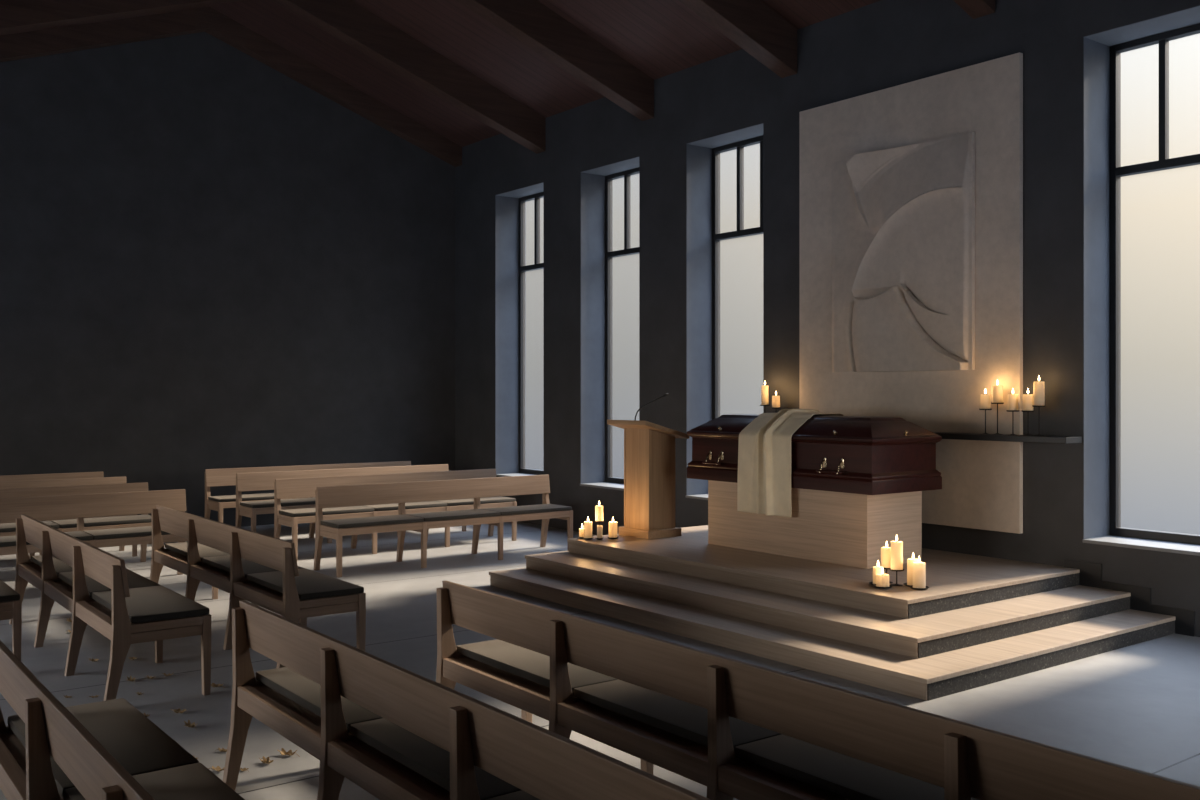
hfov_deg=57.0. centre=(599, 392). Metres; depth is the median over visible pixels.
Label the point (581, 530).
pillar candle
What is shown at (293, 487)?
bench
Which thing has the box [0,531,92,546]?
cushion
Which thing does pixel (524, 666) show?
cushion
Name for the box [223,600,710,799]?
bench
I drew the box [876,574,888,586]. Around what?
pillar candle
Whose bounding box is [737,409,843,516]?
cloth
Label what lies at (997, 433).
candle stand
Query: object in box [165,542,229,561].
cushion
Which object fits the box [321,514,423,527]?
cushion
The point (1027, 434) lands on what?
candle stand
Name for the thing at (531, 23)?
ceiling beam
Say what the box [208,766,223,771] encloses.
fallen leaf
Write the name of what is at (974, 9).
ceiling beam
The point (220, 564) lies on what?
cushion
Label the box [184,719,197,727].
fallen leaf
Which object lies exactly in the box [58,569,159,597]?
cushion
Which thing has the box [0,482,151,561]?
bench
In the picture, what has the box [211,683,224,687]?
fallen leaf
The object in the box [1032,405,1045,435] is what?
candle stand
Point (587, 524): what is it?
pillar candle
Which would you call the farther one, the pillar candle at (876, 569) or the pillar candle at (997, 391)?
the pillar candle at (997, 391)
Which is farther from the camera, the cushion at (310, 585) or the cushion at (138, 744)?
the cushion at (310, 585)
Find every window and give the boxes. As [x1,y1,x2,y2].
[495,182,543,476]
[580,156,638,490]
[686,123,762,499]
[1082,5,1199,555]
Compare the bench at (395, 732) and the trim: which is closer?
the bench at (395, 732)
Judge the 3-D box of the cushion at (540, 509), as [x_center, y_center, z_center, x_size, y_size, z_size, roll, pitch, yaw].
[-0.783,1.246,11.832,0.898,0.040,0.423,0,0,-37]
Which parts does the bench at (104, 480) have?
backrest, rail, leg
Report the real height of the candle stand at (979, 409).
0.207 m
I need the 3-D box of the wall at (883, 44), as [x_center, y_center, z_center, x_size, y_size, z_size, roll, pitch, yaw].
[3.054,-0.990,9.738,0.500,5.820,17.420,0,0,-37]
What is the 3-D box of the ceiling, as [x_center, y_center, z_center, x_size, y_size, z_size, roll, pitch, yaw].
[-2.320,-3.178,5.596,14.270,3.771,17.520,0,0,-37]
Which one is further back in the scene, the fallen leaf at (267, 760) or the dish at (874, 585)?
the dish at (874, 585)
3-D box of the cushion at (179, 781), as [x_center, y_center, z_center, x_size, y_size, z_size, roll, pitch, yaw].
[-1.211,1.246,3.180,0.423,0.040,0.949,0,0,-37]
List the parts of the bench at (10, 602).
rail, leg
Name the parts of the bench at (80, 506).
leg, leg, backrest, rail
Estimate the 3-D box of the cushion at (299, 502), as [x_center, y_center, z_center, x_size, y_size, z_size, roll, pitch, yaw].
[-3.577,1.246,12.561,0.898,0.040,0.423,0,0,-37]
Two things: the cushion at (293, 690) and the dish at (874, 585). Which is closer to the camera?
the cushion at (293, 690)
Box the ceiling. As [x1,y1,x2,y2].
[0,0,880,146]
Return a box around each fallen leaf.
[126,675,136,681]
[171,709,185,712]
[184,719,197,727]
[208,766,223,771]
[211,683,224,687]
[217,747,226,751]
[260,756,273,763]
[277,748,299,756]
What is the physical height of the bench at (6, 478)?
0.812 m
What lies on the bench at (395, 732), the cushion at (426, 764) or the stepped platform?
the cushion at (426, 764)
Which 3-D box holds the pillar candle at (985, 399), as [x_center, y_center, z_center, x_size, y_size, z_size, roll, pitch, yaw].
[3.124,0.045,8.964,0.078,0.169,0.078,0,0,-37]
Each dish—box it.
[873,584,891,588]
[909,585,928,589]
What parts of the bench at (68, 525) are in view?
backrest, rail, leg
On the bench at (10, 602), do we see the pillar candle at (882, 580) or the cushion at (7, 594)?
the cushion at (7, 594)
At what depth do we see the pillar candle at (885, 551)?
7.85 m
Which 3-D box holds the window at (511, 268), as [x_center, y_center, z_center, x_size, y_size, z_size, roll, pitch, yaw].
[-0.893,-0.793,14.928,0.512,3.877,1.184,0,0,-37]
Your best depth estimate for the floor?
6.81 m
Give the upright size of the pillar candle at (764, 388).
0.244 m
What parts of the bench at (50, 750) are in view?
leg, rail, leg, backrest, leg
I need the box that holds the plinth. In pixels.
[708,480,921,568]
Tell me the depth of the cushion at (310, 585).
7.08 m
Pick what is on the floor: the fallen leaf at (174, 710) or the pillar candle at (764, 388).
the fallen leaf at (174, 710)
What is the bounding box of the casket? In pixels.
[687,414,941,494]
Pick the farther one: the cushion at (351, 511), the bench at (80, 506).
the cushion at (351, 511)
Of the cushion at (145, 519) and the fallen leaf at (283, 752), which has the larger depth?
the cushion at (145, 519)
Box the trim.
[1064,559,1194,636]
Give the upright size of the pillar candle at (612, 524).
0.199 m
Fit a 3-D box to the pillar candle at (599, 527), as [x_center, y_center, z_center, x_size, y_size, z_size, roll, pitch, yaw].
[-0.002,1.278,10.199,0.052,0.133,0.052,0,0,-37]
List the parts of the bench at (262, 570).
leg, leg, leg, rail, backrest, leg, leg, leg, rail, leg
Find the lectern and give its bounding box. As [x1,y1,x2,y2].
[607,420,688,538]
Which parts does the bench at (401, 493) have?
leg, rail, leg, leg, leg, backrest, rail, leg, leg, leg, leg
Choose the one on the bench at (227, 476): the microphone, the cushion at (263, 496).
the cushion at (263, 496)
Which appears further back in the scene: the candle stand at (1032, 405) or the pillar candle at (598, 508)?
the pillar candle at (598, 508)
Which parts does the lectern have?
panel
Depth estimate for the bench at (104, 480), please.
11.62 m
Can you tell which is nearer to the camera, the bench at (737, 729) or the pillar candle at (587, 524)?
the bench at (737, 729)
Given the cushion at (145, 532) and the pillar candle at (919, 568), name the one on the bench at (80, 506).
the cushion at (145, 532)
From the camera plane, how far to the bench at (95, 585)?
6.66 m
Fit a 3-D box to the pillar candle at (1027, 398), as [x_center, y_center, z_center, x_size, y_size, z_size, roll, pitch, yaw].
[3.353,0.051,8.663,0.080,0.179,0.080,0,0,-37]
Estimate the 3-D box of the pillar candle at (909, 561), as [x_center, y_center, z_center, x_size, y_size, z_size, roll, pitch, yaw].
[2.190,1.230,7.733,0.084,0.231,0.084,0,0,-37]
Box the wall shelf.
[933,432,1081,443]
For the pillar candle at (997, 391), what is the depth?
8.87 m
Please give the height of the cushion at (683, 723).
0.040 m
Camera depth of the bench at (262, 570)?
7.43 m
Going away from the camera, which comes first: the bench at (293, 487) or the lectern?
the lectern
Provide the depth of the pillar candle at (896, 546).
7.74 m
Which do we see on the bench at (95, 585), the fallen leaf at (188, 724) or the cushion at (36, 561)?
the cushion at (36, 561)
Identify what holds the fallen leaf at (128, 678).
on the floor
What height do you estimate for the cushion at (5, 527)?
0.040 m
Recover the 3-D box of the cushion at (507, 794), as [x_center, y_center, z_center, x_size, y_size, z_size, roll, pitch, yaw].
[0.100,1.246,3.089,0.423,0.040,0.949,0,0,-37]
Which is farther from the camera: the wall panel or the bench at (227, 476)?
the bench at (227, 476)
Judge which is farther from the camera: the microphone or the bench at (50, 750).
the microphone
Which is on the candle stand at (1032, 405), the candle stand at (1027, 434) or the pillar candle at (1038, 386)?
the pillar candle at (1038, 386)
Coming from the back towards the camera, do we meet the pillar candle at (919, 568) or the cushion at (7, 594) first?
the pillar candle at (919, 568)
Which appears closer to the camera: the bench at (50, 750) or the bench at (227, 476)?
the bench at (50, 750)
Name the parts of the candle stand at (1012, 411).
stem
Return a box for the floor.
[0,522,1199,799]
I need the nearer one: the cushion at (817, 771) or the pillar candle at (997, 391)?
the cushion at (817, 771)
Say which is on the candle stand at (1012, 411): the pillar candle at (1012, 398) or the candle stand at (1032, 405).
the pillar candle at (1012, 398)
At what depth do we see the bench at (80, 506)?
9.80 m
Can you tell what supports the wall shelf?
attached to the wall panel
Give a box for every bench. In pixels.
[0,472,103,481]
[0,476,136,557]
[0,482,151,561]
[0,489,186,574]
[0,579,21,660]
[0,640,244,799]
[9,514,210,700]
[149,505,365,667]
[204,461,410,522]
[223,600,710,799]
[235,464,465,542]
[274,469,516,557]
[314,474,572,576]
[436,581,1199,799]
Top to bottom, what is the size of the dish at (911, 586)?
0.015 m
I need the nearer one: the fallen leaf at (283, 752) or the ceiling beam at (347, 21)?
the fallen leaf at (283, 752)
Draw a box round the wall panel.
[799,52,1022,533]
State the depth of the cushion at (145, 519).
10.64 m
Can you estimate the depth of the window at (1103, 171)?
8.58 m
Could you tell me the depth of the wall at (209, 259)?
13.94 m
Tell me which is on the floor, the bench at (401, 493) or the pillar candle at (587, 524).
the bench at (401, 493)
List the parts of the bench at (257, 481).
leg, rail, leg, rail, leg, backrest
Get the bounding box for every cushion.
[0,521,58,532]
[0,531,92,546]
[0,579,19,601]
[7,698,198,797]
[31,555,72,576]
[51,514,150,527]
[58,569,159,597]
[63,763,244,799]
[83,526,169,539]
[91,585,209,622]
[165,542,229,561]
[202,555,302,578]
[208,493,273,501]
[240,497,314,507]
[246,568,363,599]
[256,667,382,731]
[279,506,374,516]
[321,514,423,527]
[349,718,520,799]
[364,501,447,510]
[406,509,500,521]
[438,496,515,505]
[456,639,617,695]
[484,504,571,515]
[486,790,539,799]
[573,679,780,749]
[734,734,977,799]
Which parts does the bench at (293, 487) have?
leg, rail, leg, leg, leg, backrest, rail, leg, leg, leg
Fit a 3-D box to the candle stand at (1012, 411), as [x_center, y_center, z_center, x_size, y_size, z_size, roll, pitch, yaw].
[3.273,0.235,8.767,0.098,0.197,0.098,0,0,-37]
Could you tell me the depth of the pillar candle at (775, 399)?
10.77 m
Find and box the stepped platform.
[489,525,1175,700]
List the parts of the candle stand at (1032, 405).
stem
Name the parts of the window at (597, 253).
sill, frame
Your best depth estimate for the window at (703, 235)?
12.21 m
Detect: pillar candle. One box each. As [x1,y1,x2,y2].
[579,528,583,536]
[584,521,591,537]
[595,505,602,520]
[597,525,602,537]
[609,521,616,537]
[761,385,768,404]
[772,396,779,406]
[873,566,883,583]
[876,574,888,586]
[881,547,890,567]
[891,541,902,569]
[907,558,918,584]
[913,561,925,587]
[980,394,990,408]
[992,385,1002,402]
[1008,394,1017,409]
[1023,394,1033,410]
[1033,380,1044,405]
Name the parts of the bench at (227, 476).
leg, rail, leg, rail, backrest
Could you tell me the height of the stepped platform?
0.369 m
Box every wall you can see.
[0,32,454,526]
[455,0,1199,636]
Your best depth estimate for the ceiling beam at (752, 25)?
10.50 m
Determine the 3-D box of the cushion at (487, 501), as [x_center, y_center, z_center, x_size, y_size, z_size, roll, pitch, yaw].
[-1.463,1.246,12.785,0.898,0.040,0.423,0,0,-37]
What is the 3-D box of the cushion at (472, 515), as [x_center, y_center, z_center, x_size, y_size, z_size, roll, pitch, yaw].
[-1.496,1.246,11.290,0.879,0.040,0.423,0,0,-37]
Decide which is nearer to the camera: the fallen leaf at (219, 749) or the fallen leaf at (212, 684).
the fallen leaf at (219, 749)
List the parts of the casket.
rim moulding, lid, moulding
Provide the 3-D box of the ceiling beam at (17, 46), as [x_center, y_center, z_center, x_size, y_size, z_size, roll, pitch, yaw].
[-7.254,-3.038,12.095,13.070,3.588,0.200,0,0,-37]
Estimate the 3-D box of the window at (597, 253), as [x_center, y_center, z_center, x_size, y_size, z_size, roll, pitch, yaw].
[0.301,-0.793,13.354,0.512,3.877,1.154,0,0,-37]
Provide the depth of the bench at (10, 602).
6.73 m
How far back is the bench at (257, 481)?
12.67 m
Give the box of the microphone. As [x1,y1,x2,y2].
[635,393,667,419]
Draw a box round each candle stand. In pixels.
[889,568,903,585]
[979,409,991,433]
[991,403,1003,434]
[1006,410,1019,434]
[1021,410,1034,435]
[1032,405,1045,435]
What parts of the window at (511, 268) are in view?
sill, frame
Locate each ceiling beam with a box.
[0,0,545,153]
[0,7,461,166]
[455,0,653,120]
[678,0,796,77]
[953,0,994,18]
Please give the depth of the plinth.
8.85 m
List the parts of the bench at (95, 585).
leg, leg, rail, backrest, leg, leg, leg, rail, leg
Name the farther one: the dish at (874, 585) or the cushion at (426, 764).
the dish at (874, 585)
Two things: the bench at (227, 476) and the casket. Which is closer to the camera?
the casket
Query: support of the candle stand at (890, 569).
on the stepped platform
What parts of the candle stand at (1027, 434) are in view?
stem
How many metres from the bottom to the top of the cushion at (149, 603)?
0.040 m
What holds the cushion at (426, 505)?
on the bench at (293, 487)
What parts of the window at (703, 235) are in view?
sill, frame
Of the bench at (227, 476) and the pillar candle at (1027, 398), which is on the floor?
the bench at (227, 476)

